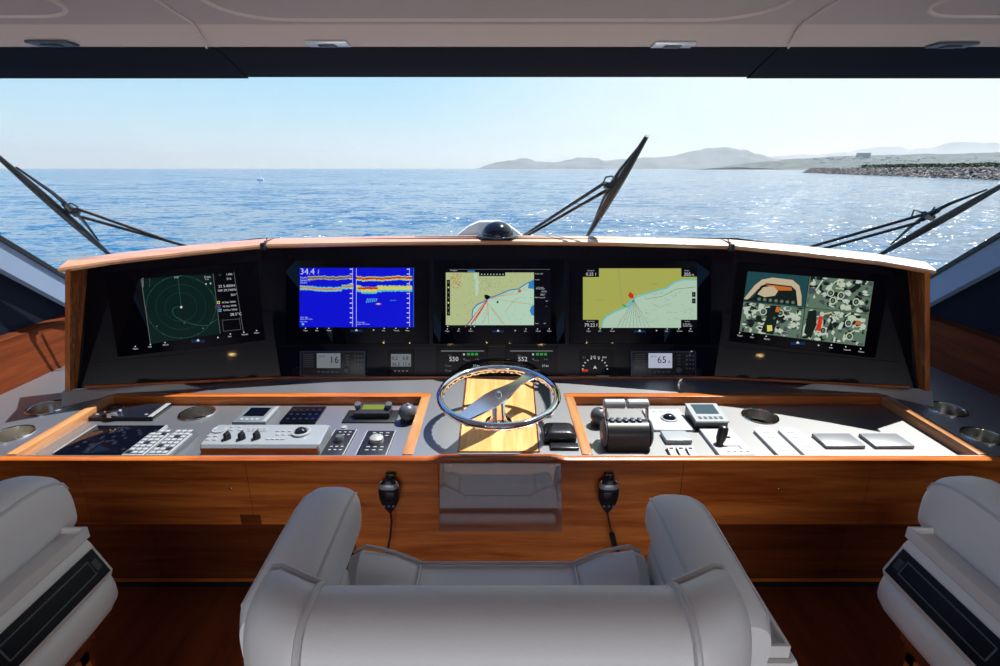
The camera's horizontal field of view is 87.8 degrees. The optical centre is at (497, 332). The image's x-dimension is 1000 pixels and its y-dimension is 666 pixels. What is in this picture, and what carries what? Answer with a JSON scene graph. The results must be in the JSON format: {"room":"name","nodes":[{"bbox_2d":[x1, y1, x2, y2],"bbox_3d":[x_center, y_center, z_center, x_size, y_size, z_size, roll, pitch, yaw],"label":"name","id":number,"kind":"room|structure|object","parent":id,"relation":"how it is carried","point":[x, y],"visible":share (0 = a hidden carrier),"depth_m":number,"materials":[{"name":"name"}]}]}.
{"room":"control cabin","nodes":[
{"label":"control cabin","id":0,"kind":"room"},
{"bbox_2d":[0,273,64,335],"bbox_3d":[-2.240,0.996,-0.996,0.080,2.022,8.500,0,18,0],"label":"wall","id":1,"kind":"structure","parent":0,"point":[21,306],"depth_m":2.40,"materials":[{"name":"black"}]},
{"bbox_2d":[0,314,64,394],"bbox_3d":[-2.152,0.945,-0.226,0.095,0.255,6.200,0,18,0],"label":"trim","id":2,"kind":"structure","parent":1,"relation":"attached to","point":[31,352],"depth_m":2.40,"materials":[{"name":"brown wood"}]},
{"bbox_2d":[0,235,64,306],"bbox_3d":[-2.180,-0.408,2.112,0.060,1.260,1.521,0,18,0],"label":"trim","id":3,"kind":"structure","parent":1,"relation":"attached to","point":[18,264],"depth_m":2.41,"materials":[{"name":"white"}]},
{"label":"window","id":4,"kind":"structure","parent":1,"relation":"in","visible":0},
{"bbox_2d":[0,155,185,253],"bbox_3d":[-1.801,-0.564,2.395,0.470,0.499,0.500,0,18,0],"label":"windscreen wiper","id":5,"kind":"object","parent":4,"relation":"attached to","point":[65,213],"visible":0.96,"depth_m":2.42,"materials":[{"name":"black paint"}]},
{"bbox_2d":[90,587,904,665],"bbox_3d":[0.000,2.164,-1.256,4.600,0.050,7.300,0,18,0],"label":"floor","id":6,"kind":"structure","parent":0,"point":[144,626],"depth_m":1.98,"materials":[{"name":"brown wood"}]},
{"bbox_2d":[0,476,117,665],"bbox_3d":[-1.119,0.814,0.895,0.814,1.229,0.560,0,18,0],"label":"chair","id":7,"kind":"object","parent":6,"relation":"on","point":[56,588],"visible":1,"depth_m":0.87,"materials":[{"name":"white leather"}]},
{"bbox_2d":[0,527,89,616],"bbox_3d":[-0.811,0.398,0.837,0.130,0.021,0.236,0,18,0],"label":"armrest","id":8,"kind":"object","parent":7,"relation":"on","point":[24,579],"depth_m":0.87,"materials":[{"name":"white leather"}]},
{"bbox_2d":[0,366,999,586],"bbox_3d":[0.000,0.588,2.339,4.240,0.788,1.095,0,18,0],"label":"desk","id":9,"kind":"object","parent":6,"relation":"on","point":[188,518],"depth_m":1.83,"materials":[{"name":"wood"}]},
{"bbox_2d":[0,424,36,443],"bbox_3d":[-1.761,0.393,1.894,0.138,0.062,0.138,0,18,0],"label":"cup holder","id":10,"kind":"object","parent":9,"relation":"attached to","point":[13,433],"visible":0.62,"depth_m":1.93,"materials":[{"name":"silver metal"}]},
{"bbox_2d":[23,399,68,415],"bbox_3d":[-1.813,0.327,2.103,0.145,0.062,0.145,0,18,0],"label":"cup holder","id":11,"kind":"object","parent":9,"relation":"on","point":[47,407],"visible":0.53,"depth_m":2.13,"materials":[{"name":"silver metal"}]},
{"bbox_2d":[52,425,167,454],"bbox_3d":[-1.415,0.391,1.913,0.279,0.009,0.206,0,18,0],"label":"screen","id":12,"kind":"object","parent":9,"relation":"on","point":[99,439],"visible":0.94,"depth_m":1.90,"materials":[{"name":"black glass"}]},
{"bbox_2d":[88,403,171,420],"bbox_3d":[-1.499,0.310,2.115,0.269,0.041,0.136,0,18,0],"label":"pad","id":13,"kind":"object","parent":9,"relation":"on","point":[113,411],"visible":1,"depth_m":2.09,"materials":[{"name":"black plastic"}]},
{"bbox_2d":[122,430,175,454],"bbox_3d":[-1.244,0.398,1.860,0.086,0.026,0.188,0,18,0],"label":"keypad","id":14,"kind":"object","parent":9,"relation":"on","point":[145,445],"visible":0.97,"depth_m":1.85,"materials":[{"name":"grey plastic"}]},
{"bbox_2d":[146,430,198,454],"bbox_3d":[-1.162,0.398,1.860,0.086,0.026,0.188,0,18,0],"label":"keypad","id":15,"kind":"object","parent":9,"relation":"on","point":[174,443],"visible":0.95,"depth_m":1.85,"materials":[{"name":"grey plastic"}]},
{"bbox_2d":[177,405,215,420],"bbox_3d":[-1.227,0.353,2.131,0.139,0.062,0.139,0,18,0],"label":"cup holder","id":16,"kind":"object","parent":9,"relation":"on","point":[206,411],"visible":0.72,"depth_m":2.17,"materials":[{"name":"silver metal"}]},
{"bbox_2d":[232,406,279,424],"bbox_3d":[-0.968,0.331,2.092,0.132,0.016,0.143,0,18,0],"label":"display","id":17,"kind":"object","parent":9,"relation":"on","point":[252,415],"visible":1,"depth_m":2.07,"materials":[{"name":"grey plastic"}]},
{"bbox_2d":[200,425,330,454],"bbox_3d":[-0.820,0.374,1.846,0.413,0.079,0.136,0,18,0],"label":"control console","id":18,"kind":"object","parent":9,"relation":"on","point":[223,439],"visible":1,"depth_m":1.81,"materials":[{"name":"grey plastic"}]},
{"bbox_2d":[279,406,326,423],"bbox_3d":[-0.782,0.330,2.100,0.141,0.011,0.143,0,18,0],"label":"panel","id":19,"kind":"object","parent":9,"relation":"on","point":[296,414],"visible":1,"depth_m":2.08,"materials":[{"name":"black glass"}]},
{"bbox_2d":[320,429,356,454],"bbox_3d":[-0.575,0.389,1.881,0.083,0.032,0.187,0,18,0],"label":"panel","id":20,"kind":"object","parent":9,"relation":"on","point":[340,441],"visible":0.95,"depth_m":1.87,"materials":[{"name":"black plastic"}]},
{"bbox_2d":[342,401,398,422],"bbox_3d":[-0.506,0.309,2.084,0.213,0.062,0.107,0,18,0],"label":"control unit","id":21,"kind":"object","parent":9,"relation":"on","point":[364,412],"visible":0.94,"depth_m":2.07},
{"bbox_2d":[355,430,395,454],"bbox_3d":[-0.438,0.390,1.878,0.108,0.032,0.179,0,18,0],"label":"panel","id":22,"kind":"object","parent":9,"relation":"on","point":[373,442],"visible":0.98,"depth_m":1.86,"materials":[{"name":"black plastic"}]},
{"bbox_2d":[378,472,398,552],"bbox_3d":[-0.360,0.634,1.767,0.067,0.343,0.054,0,18,0],"label":"microphone","id":23,"kind":"object","parent":9,"relation":"attached to","point":[388,489],"visible":0.98,"depth_m":1.71,"materials":[{"name":"black plastic"}]},
{"bbox_2d":[382,493,393,501],"bbox_3d":[-0.360,0.541,1.713,0.040,0.034,0.005,0,18,0],"label":"grille","id":24,"kind":"object","parent":23,"relation":"attached to","point":[386,497],"depth_m":1.71,"materials":[{"name":"black plastic"}]},
{"bbox_2d":[58,235,935,406],"bbox_3d":[0.000,-0.076,2.295,3.665,0.633,0.597,0,18,0],"label":"panel","id":25,"kind":"object","parent":9,"relation":"on","point":[901,363],"visible":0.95,"depth_m":2.32,"materials":[{"name":"black plastic"}]},
{"bbox_2d":[105,262,265,356],"bbox_3d":[-1.366,-0.112,2.302,0.600,0.357,0.299,0,18,0],"label":"display","id":26,"kind":"object","parent":25,"relation":"attached to","point":[167,309],"visible":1,"depth_m":2.29,"materials":[{"name":"black glass"}]},
{"bbox_2d":[300,351,365,376],"bbox_3d":[-0.758,0.143,2.389,0.302,0.114,0.054,0,18,0],"label":"radio","id":27,"kind":"object","parent":25,"relation":"attached to","point":[312,363],"visible":1,"depth_m":2.38,"materials":[{"name":"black plastic"}]},
{"bbox_2d":[286,260,428,343],"bbox_3d":[-0.646,-0.143,2.397,0.660,0.371,0.122,0,18,0],"label":"display","id":28,"kind":"object","parent":25,"relation":"attached to","point":[328,301],"visible":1,"depth_m":2.39,"materials":[{"name":"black glass"}]},
{"bbox_2d":[388,350,413,375],"bbox_3d":[-0.445,0.139,2.397,0.120,0.116,0.042,0,18,0],"label":"instrument","id":29,"kind":"object","parent":25,"relation":"attached to","point":[400,362],"visible":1,"depth_m":2.39,"materials":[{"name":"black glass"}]},
{"bbox_2d":[436,347,487,375],"bbox_3d":[-0.164,0.133,2.397,0.240,0.131,0.046,0,18,0],"label":"display","id":30,"kind":"object","parent":25,"relation":"attached to","point":[450,361],"visible":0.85,"depth_m":2.39,"materials":[{"name":"black glass"}]},
{"bbox_2d":[477,221,517,239],"bbox_3d":[0.000,-0.485,2.432,0.196,0.074,0.196,0,18,0],"label":"dome compass","id":31,"kind":"object","parent":25,"relation":"on","point":[496,230],"visible":1,"depth_m":2.38,"materials":[{"name":"black plastic"}]},
{"bbox_2d":[433,260,564,343],"bbox_3d":[0.007,-0.143,2.397,0.609,0.371,0.122,0,18,0],"label":"display","id":32,"kind":"object","parent":25,"relation":"attached to","point":[475,301],"visible":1,"depth_m":2.39,"materials":[{"name":"black glass"}]},
{"bbox_2d":[505,347,556,375],"bbox_3d":[0.155,0.133,2.397,0.240,0.131,0.046,0,18,0],"label":"display","id":33,"kind":"object","parent":25,"relation":"attached to","point":[543,360],"visible":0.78,"depth_m":2.39,"materials":[{"name":"black glass"}]},
{"bbox_2d":[580,350,612,375],"bbox_3d":[0.457,0.141,2.397,0.152,0.120,0.043,0,18,0],"label":"instrument","id":34,"kind":"object","parent":25,"relation":"attached to","point":[592,362],"visible":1,"depth_m":2.39,"materials":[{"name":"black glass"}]},
{"bbox_2d":[569,260,710,343],"bbox_3d":[0.658,-0.143,2.397,0.655,0.371,0.122,0,18,0],"label":"display","id":35,"kind":"object","parent":25,"relation":"attached to","point":[611,301],"visible":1,"depth_m":2.39,"materials":[{"name":"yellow glass"}]},
{"bbox_2d":[630,351,695,376],"bbox_3d":[0.763,0.143,2.389,0.302,0.114,0.054,0,18,0],"label":"radio","id":36,"kind":"object","parent":25,"relation":"attached to","point":[642,363],"visible":1,"depth_m":2.38,"materials":[{"name":"black plastic"}]},
{"bbox_2d":[728,262,889,357],"bbox_3d":[1.364,-0.110,2.303,0.604,0.362,0.300,0,18,0],"label":"display","id":37,"kind":"object","parent":25,"relation":"attached to","point":[812,309],"visible":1,"depth_m":2.29,"materials":[{"name":"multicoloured glass"}]},
{"bbox_2d":[436,365,560,430],"bbox_3d":[0.004,0.271,1.929,0.456,0.158,0.455,0,18,0],"label":"steering wheel","id":38,"kind":"object","parent":9,"relation":"on","point":[494,400],"visible":1,"depth_m":1.90,"materials":[{"name":"silver metal"}]},
{"bbox_2d":[0,366,999,455],"bbox_3d":[0.000,0.283,2.261,4.240,0.064,1.060,0,18,0],"label":"countertop","id":39,"kind":"structure","parent":9,"relation":"on","point":[439,434],"depth_m":2.09,"materials":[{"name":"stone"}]},
{"bbox_2d":[447,462,553,466],"bbox_3d":[0.010,0.526,1.693,0.394,0.185,0.133,0,18,0],"label":"hinges","id":40,"kind":"object","parent":9,"relation":"attached to","point":[552,463],"visible":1,"depth_m":1.70,"materials":[{"name":"metal"}]},
{"bbox_2d":[542,422,576,441],"bbox_3d":[0.220,0.354,1.853,0.114,0.044,0.093,0,18,0],"label":"pouch","id":41,"kind":"object","parent":9,"relation":"on","point":[556,431],"visible":1,"depth_m":1.82,"materials":[{"name":"black leather"}]},
{"bbox_2d":[550,443,578,449],"bbox_3d":[0.231,0.391,1.793,0.098,0.012,0.036,0,18,0],"label":"holder","id":42,"kind":"object","parent":9,"relation":"on","point":[553,446],"visible":1,"depth_m":1.78,"materials":[{"name":"black plastic"}]},
{"bbox_2d":[598,472,620,551],"bbox_3d":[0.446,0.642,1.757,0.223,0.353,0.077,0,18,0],"label":"microphone","id":43,"kind":"object","parent":9,"relation":"attached to","point":[608,490],"visible":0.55,"depth_m":1.72,"materials":[{"name":"black plastic"}]},
{"bbox_2d":[603,493,615,501],"bbox_3d":[0.368,0.541,1.713,0.040,0.034,0.005,0,18,0],"label":"grille","id":44,"kind":"object","parent":43,"relation":"attached to","point":[607,497],"depth_m":1.71,"materials":[{"name":"black plastic"}]},
{"bbox_2d":[600,399,653,450],"bbox_3d":[0.463,0.328,1.861,0.184,0.167,0.105,0,18,0],"label":"throttle control","id":45,"kind":"object","parent":9,"relation":"on","point":[618,434],"visible":1,"depth_m":1.83,"materials":[{"name":"black plastic"}]},
{"bbox_2d":[642,409,694,431],"bbox_3d":[0.672,0.334,2.057,0.154,0.030,0.181,0,18,0],"label":"panel","id":46,"kind":"object","parent":9,"relation":"on","point":[661,419],"visible":0.98,"depth_m":2.04,"materials":[{"name":"grey plastic"}]},
{"bbox_2d":[665,446,677,454],"bbox_3d":[0.613,0.419,1.811,0.032,0.016,0.075,0,18,0],"label":"rocker switch","id":47,"kind":"object","parent":9,"relation":"on","point":[670,450],"visible":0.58,"depth_m":1.82,"materials":[{"name":"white plastic"}]},
{"bbox_2d":[660,431,691,443],"bbox_3d":[0.658,0.384,1.919,0.096,0.018,0.075,0,18,0],"label":"pad","id":48,"kind":"object","parent":9,"relation":"on","point":[670,437],"visible":1,"depth_m":1.90,"materials":[{"name":"grey plastic"}]},
{"bbox_2d":[675,446,687,454],"bbox_3d":[0.646,0.419,1.811,0.032,0.016,0.075,0,18,0],"label":"rocker switch","id":49,"kind":"object","parent":9,"relation":"on","point":[680,450],"visible":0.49,"depth_m":1.82,"materials":[{"name":"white plastic"}]},
{"bbox_2d":[685,446,696,454],"bbox_3d":[0.679,0.419,1.811,0.032,0.016,0.075,0,18,0],"label":"rocker switch","id":50,"kind":"object","parent":9,"relation":"on","point":[689,450],"visible":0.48,"depth_m":1.82,"materials":[{"name":"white plastic"}]},
{"bbox_2d":[684,403,728,429],"bbox_3d":[0.816,0.328,2.036,0.125,0.055,0.130,0,18,0],"label":"display","id":51,"kind":"object","parent":9,"relation":"on","point":[699,415],"visible":0.98,"depth_m":2.01,"materials":[{"name":"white plastic"}]},
{"bbox_2d":[699,425,754,454],"bbox_3d":[0.827,0.363,1.877,0.123,0.083,0.194,0,18,0],"label":"panel","id":52,"kind":"object","parent":9,"relation":"on","point":[723,440],"visible":0.95,"depth_m":1.85,"materials":[{"name":"grey plastic"}]},
{"bbox_2d":[741,408,779,424],"bbox_3d":[1.059,0.361,2.106,0.141,0.062,0.141,0,18,0],"label":"cup holder","id":53,"kind":"object","parent":9,"relation":"on","point":[748,413],"visible":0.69,"depth_m":2.14,"materials":[{"name":"silver metal"}]},
{"bbox_2d":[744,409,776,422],"bbox_3d":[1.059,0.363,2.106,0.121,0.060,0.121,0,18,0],"label":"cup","id":54,"kind":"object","parent":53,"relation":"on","point":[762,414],"depth_m":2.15,"materials":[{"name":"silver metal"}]},
{"bbox_2d":[753,427,799,454],"bbox_3d":[1.008,0.396,1.892,0.076,0.012,0.202,0,18,0],"label":"panel","id":55,"kind":"object","parent":9,"relation":"on","point":[769,437],"visible":0.97,"depth_m":1.88,"materials":[{"name":"grey plastic"}]},
{"bbox_2d":[778,427,826,454],"bbox_3d":[1.100,0.396,1.892,0.076,0.012,0.202,0,18,0],"label":"panel","id":56,"kind":"object","parent":9,"relation":"on","point":[794,437],"visible":0.97,"depth_m":1.88,"materials":[{"name":"grey plastic"}]},
{"bbox_2d":[812,433,864,448],"bbox_3d":[1.242,0.394,1.897,0.139,0.013,0.092,0,18,0],"label":"cover plate","id":57,"kind":"object","parent":9,"relation":"on","point":[827,440],"visible":1,"depth_m":1.89,"materials":[{"name":"grey plastic"}]},
{"bbox_2d":[859,433,914,448],"bbox_3d":[1.417,0.394,1.897,0.139,0.013,0.092,0,18,0],"label":"cover plate","id":58,"kind":"object","parent":9,"relation":"on","point":[876,440],"visible":1,"depth_m":1.89,"materials":[{"name":"grey plastic"}]},
{"bbox_2d":[923,401,968,417],"bbox_3d":[1.794,0.331,2.090,0.144,0.062,0.144,0,18,0],"label":"cup holder","id":59,"kind":"object","parent":9,"relation":"on","point":[942,408],"visible":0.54,"depth_m":2.11,"materials":[{"name":"silver metal"}]},
{"bbox_2d":[958,426,999,445],"bbox_3d":[1.748,0.397,1.880,0.137,0.062,0.137,0,18,0],"label":"cup holder","id":60,"kind":"object","parent":9,"relation":"attached to","point":[984,436],"visible":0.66,"depth_m":1.91,"materials":[{"name":"silver metal"}]},
{"bbox_2d":[239,487,797,665],"bbox_3d":[0.048,0.799,0.942,0.791,1.229,0.573,0,18,0],"label":"chair","id":61,"kind":"object","parent":6,"relation":"on","point":[693,602],"visible":1,"depth_m":0.55,"materials":[{"name":"white leather"}]},
{"bbox_2d":[650,542,790,657],"bbox_3d":[0.345,0.412,0.841,0.130,0.021,0.236,0,18,0],"label":"armrest","id":62,"kind":"object","parent":61,"relation":"on","point":[780,647],"depth_m":0.76,"materials":[{"name":"white leather"}]},
{"bbox_2d":[877,476,999,665],"bbox_3d":[1.119,0.814,0.895,0.814,1.229,0.560,0,18,0],"label":"chair","id":63,"kind":"object","parent":6,"relation":"on","point":[941,588],"visible":1,"depth_m":0.87,"materials":[{"name":"white leather"}]},
{"bbox_2d":[905,527,999,621],"bbox_3d":[0.811,0.398,0.837,0.130,0.021,0.236,0,18,0],"label":"armrest","id":64,"kind":"object","parent":63,"relation":"on","point":[970,579],"depth_m":0.86,"materials":[{"name":"white leather"}]},
{"bbox_2d":[0,0,999,46],"bbox_3d":[0.000,0.189,-1.891,5.200,0.104,7.280,0,18,0],"label":"ceiling","id":65,"kind":"structure","parent":0,"point":[87,23],"depth_m":1.37,"materials":[{"name":"grey"}]},
{"bbox_2d":[0,0,68,18],"bbox_3d":[-1.750,-0.537,0.496,1.512,0.012,1.682,0,18,0],"label":"trim","id":66,"kind":"structure","parent":65,"relation":"attached to","point":[65,10],"depth_m":1.29,"materials":[{"name":"beige"}]},
{"bbox_2d":[24,40,79,46],"bbox_3d":[-1.253,-0.813,1.464,0.116,0.010,0.052,0,18,0],"label":"ceiling fitting","id":67,"kind":"object","parent":65,"relation":"attached to","point":[41,43],"visible":1,"depth_m":1.45,"materials":[{"name":"grey plastic"}]},
{"bbox_2d":[0,47,248,78],"bbox_3d":[-1.712,-0.893,1.621,1.776,0.158,0.230,0,18,0],"label":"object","id":68,"kind":"structure","parent":65,"relation":"attached to","point":[15,62],"depth_m":1.62,"materials":[{"name":"black"}]},
{"bbox_2d":[155,0,207,48],"bbox_3d":[-0.735,-0.620,0.801,0.237,0.033,1.502,0,18,0],"label":"trim","id":69,"kind":"structure","parent":65,"relation":"attached to","point":[158,1],"depth_m":1.31,"materials":[{"name":"beige"}]},
{"bbox_2d":[305,41,350,47],"bbox_3d":[-0.479,-0.815,1.470,0.116,0.010,0.052,0,18,0],"label":"ceiling fitting","id":70,"kind":"object","parent":65,"relation":"attached to","point":[323,44],"visible":1,"depth_m":1.46,"materials":[{"name":"silver metal"}]},
{"bbox_2d":[217,47,777,76],"bbox_3d":[0.000,-0.895,1.620,1.640,0.154,0.230,0,18,0],"label":"sun visor","id":71,"kind":"structure","parent":65,"relation":"attached to","point":[252,61],"depth_m":1.60,"materials":[{"name":"black"}]},
{"bbox_2d":[200,0,794,21],"bbox_3d":[0.000,-0.541,0.511,1.332,0.012,1.712,0,18,0],"label":"trim","id":72,"kind":"structure","parent":65,"relation":"attached to","point":[207,2],"depth_m":1.32,"materials":[{"name":"beige"}]},
{"bbox_2d":[650,42,695,48],"bbox_3d":[0.500,-0.819,1.482,0.116,0.010,0.052,0,18,0],"label":"ceiling fitting","id":73,"kind":"object","parent":65,"relation":"attached to","point":[664,45],"visible":1,"depth_m":1.47,"materials":[{"name":"silver metal"}]},
{"bbox_2d":[787,0,839,48],"bbox_3d":[0.735,-0.620,0.801,0.237,0.033,1.502,0,18,0],"label":"trim","id":74,"kind":"structure","parent":65,"relation":"attached to","point":[834,1],"depth_m":1.31,"materials":[{"name":"beige"}]},
{"bbox_2d":[746,47,999,78],"bbox_3d":[1.712,-0.893,1.621,1.776,0.158,0.230,0,18,0],"label":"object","id":75,"kind":"structure","parent":65,"relation":"attached to","point":[793,62],"depth_m":1.62,"materials":[{"name":"black"}]},
{"bbox_2d":[925,42,979,48],"bbox_3d":[1.296,-0.820,1.484,0.116,0.010,0.052,0,18,0],"label":"ceiling fitting","id":76,"kind":"object","parent":65,"relation":"attached to","point":[940,45],"visible":1,"depth_m":1.47,"materials":[{"name":"grey plastic"}]},
{"bbox_2d":[926,0,999,18],"bbox_3d":[1.750,-0.537,0.496,1.512,0.012,1.682,0,18,0],"label":"trim","id":77,"kind":"structure","parent":65,"relation":"attached to","point":[929,10],"depth_m":1.29,"materials":[{"name":"beige"}]},
{"bbox_2d":[930,271,999,336],"bbox_3d":[2.240,0.996,-0.996,0.080,2.022,8.500,0,18,0],"label":"wall","id":78,"kind":"structure","parent":0,"point":[977,306],"depth_m":2.38,"materials":[{"name":"black"}]},
{"bbox_2d":[930,314,999,396],"bbox_3d":[2.152,0.945,-0.226,0.095,0.255,6.200,0,18,0],"label":"trim","id":79,"kind":"structure","parent":78,"relation":"attached to","point":[970,355],"depth_m":2.38,"materials":[{"name":"brown wood"}]},
{"bbox_2d":[930,232,999,306],"bbox_3d":[2.180,-0.408,2.112,0.060,1.260,1.521,0,18,0],"label":"trim","id":80,"kind":"structure","parent":78,"relation":"attached to","point":[981,261],"depth_m":2.40,"materials":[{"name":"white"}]},
{"bbox_3d":[0.000,-0.292,2.970,1.960,0.565,0.760,0,18,0],"label":"trim","id":81,"kind":"structure","parent":0,"visible":0},
{"bbox_2d":[457,220,521,235],"bbox_3d":[-0.040,-0.523,2.588,0.320,0.066,0.090,0,18,0],"label":"fairing","id":82,"kind":"object","parent":81,"relation":"on","point":[476,228],"visible":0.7,"depth_m":2.55,"materials":[{"name":"white plastic"}]},
{"bbox_3d":[0.000,-0.654,2.156,1.996,0.706,0.706,0,18,0],"label":"window","id":83,"kind":"structure","parent":81,"relation":"attached to","visible":0},
{"bbox_2d":[522,134,648,235],"bbox_3d":[0.340,-0.616,2.318,0.494,0.476,0.504,0,18,0],"label":"windscreen wiper","id":84,"kind":"object","parent":83,"relation":"attached to","point":[611,188],"visible":0.94,"depth_m":2.32,"materials":[{"name":"black paint"}]},
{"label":"window","id":85,"kind":"structure","parent":0,"visible":0},
{"bbox_2d":[809,184,999,254],"bbox_3d":[1.891,-0.526,2.470,0.631,0.406,0.406,0,18,0],"label":"windscreen wiper","id":86,"kind":"object","parent":85,"relation":"attached to","point":[931,215],"visible":0.96,"depth_m":2.49,"materials":[{"name":"black paint"}]},
{"label":"outside","id":87,"kind":"structure","parent":0,"visible":0},
{"bbox_2d":[767,142,999,158],"bbox_3d":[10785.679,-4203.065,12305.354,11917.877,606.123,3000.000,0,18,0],"label":"mountains","id":88,"kind":"structure","parent":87,"point":[951,147],"depth_m":8883.94,"materials":[{"name":"grey"}]},
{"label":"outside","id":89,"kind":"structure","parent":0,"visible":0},
{"bbox_2d":[690,169,807,169],"bbox_3d":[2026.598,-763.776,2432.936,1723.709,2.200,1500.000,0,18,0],"label":"ground","id":90,"kind":"structure","parent":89,"point":[690,169],"depth_m":3017.08,"materials":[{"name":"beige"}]},
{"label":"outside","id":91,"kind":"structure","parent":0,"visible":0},
{"bbox_2d":[0,169,999,273],"bbox_3d":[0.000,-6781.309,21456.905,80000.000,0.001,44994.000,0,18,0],"label":"sea","id":92,"kind":"structure","parent":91,"point":[184,206],"depth_m":93.92,"materials":[{"name":"blue liquid"}]},
{"bbox_2d":[802,166,999,179],"bbox_3d":[386.842,-170.664,550.627,215.852,10.067,572.202,0,18,0],"label":"rocks","id":93,"kind":"object","parent":92,"relation":"on","point":[986,173],"visible":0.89,"depth_m":398.62,"materials":[{"name":"grey stone"}]},
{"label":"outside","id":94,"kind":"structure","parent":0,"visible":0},
{"bbox_2d":[709,152,999,168],"bbox_3d":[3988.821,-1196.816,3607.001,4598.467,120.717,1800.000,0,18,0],"label":"coastline","id":95,"kind":"structure","parent":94,"point":[807,163],"depth_m":3395.51,"materials":[{"name":"grey stone"}]},
{"bbox_2d":[856,153,870,157],"bbox_3d":[2446.444,-1186.177,3476.944,67.382,33.408,53.905,0,18,0],"label":"hotel","id":96,"kind":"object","parent":95,"relation":"on","point":[865,155],"visible":0.94,"depth_m":3454.46,"materials":[{"name":"grey"}]},
{"bbox_2d":[858,162,999,167],"bbox_3d":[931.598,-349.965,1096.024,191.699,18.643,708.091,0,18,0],"label":"tree belt","id":97,"kind":"object","parent":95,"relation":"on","point":[985,164],"visible":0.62,"depth_m":1096.32,"materials":[{"name":"green plant"}]},
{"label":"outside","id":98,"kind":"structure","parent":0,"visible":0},
{"bbox_2d":[477,147,786,168],"bbox_3d":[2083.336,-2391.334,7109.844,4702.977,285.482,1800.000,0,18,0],"label":"range","id":99,"kind":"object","parent":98,"point":[706,158],"visible":0.69,"depth_m":6789.97,"materials":[{"name":"grey stone"}]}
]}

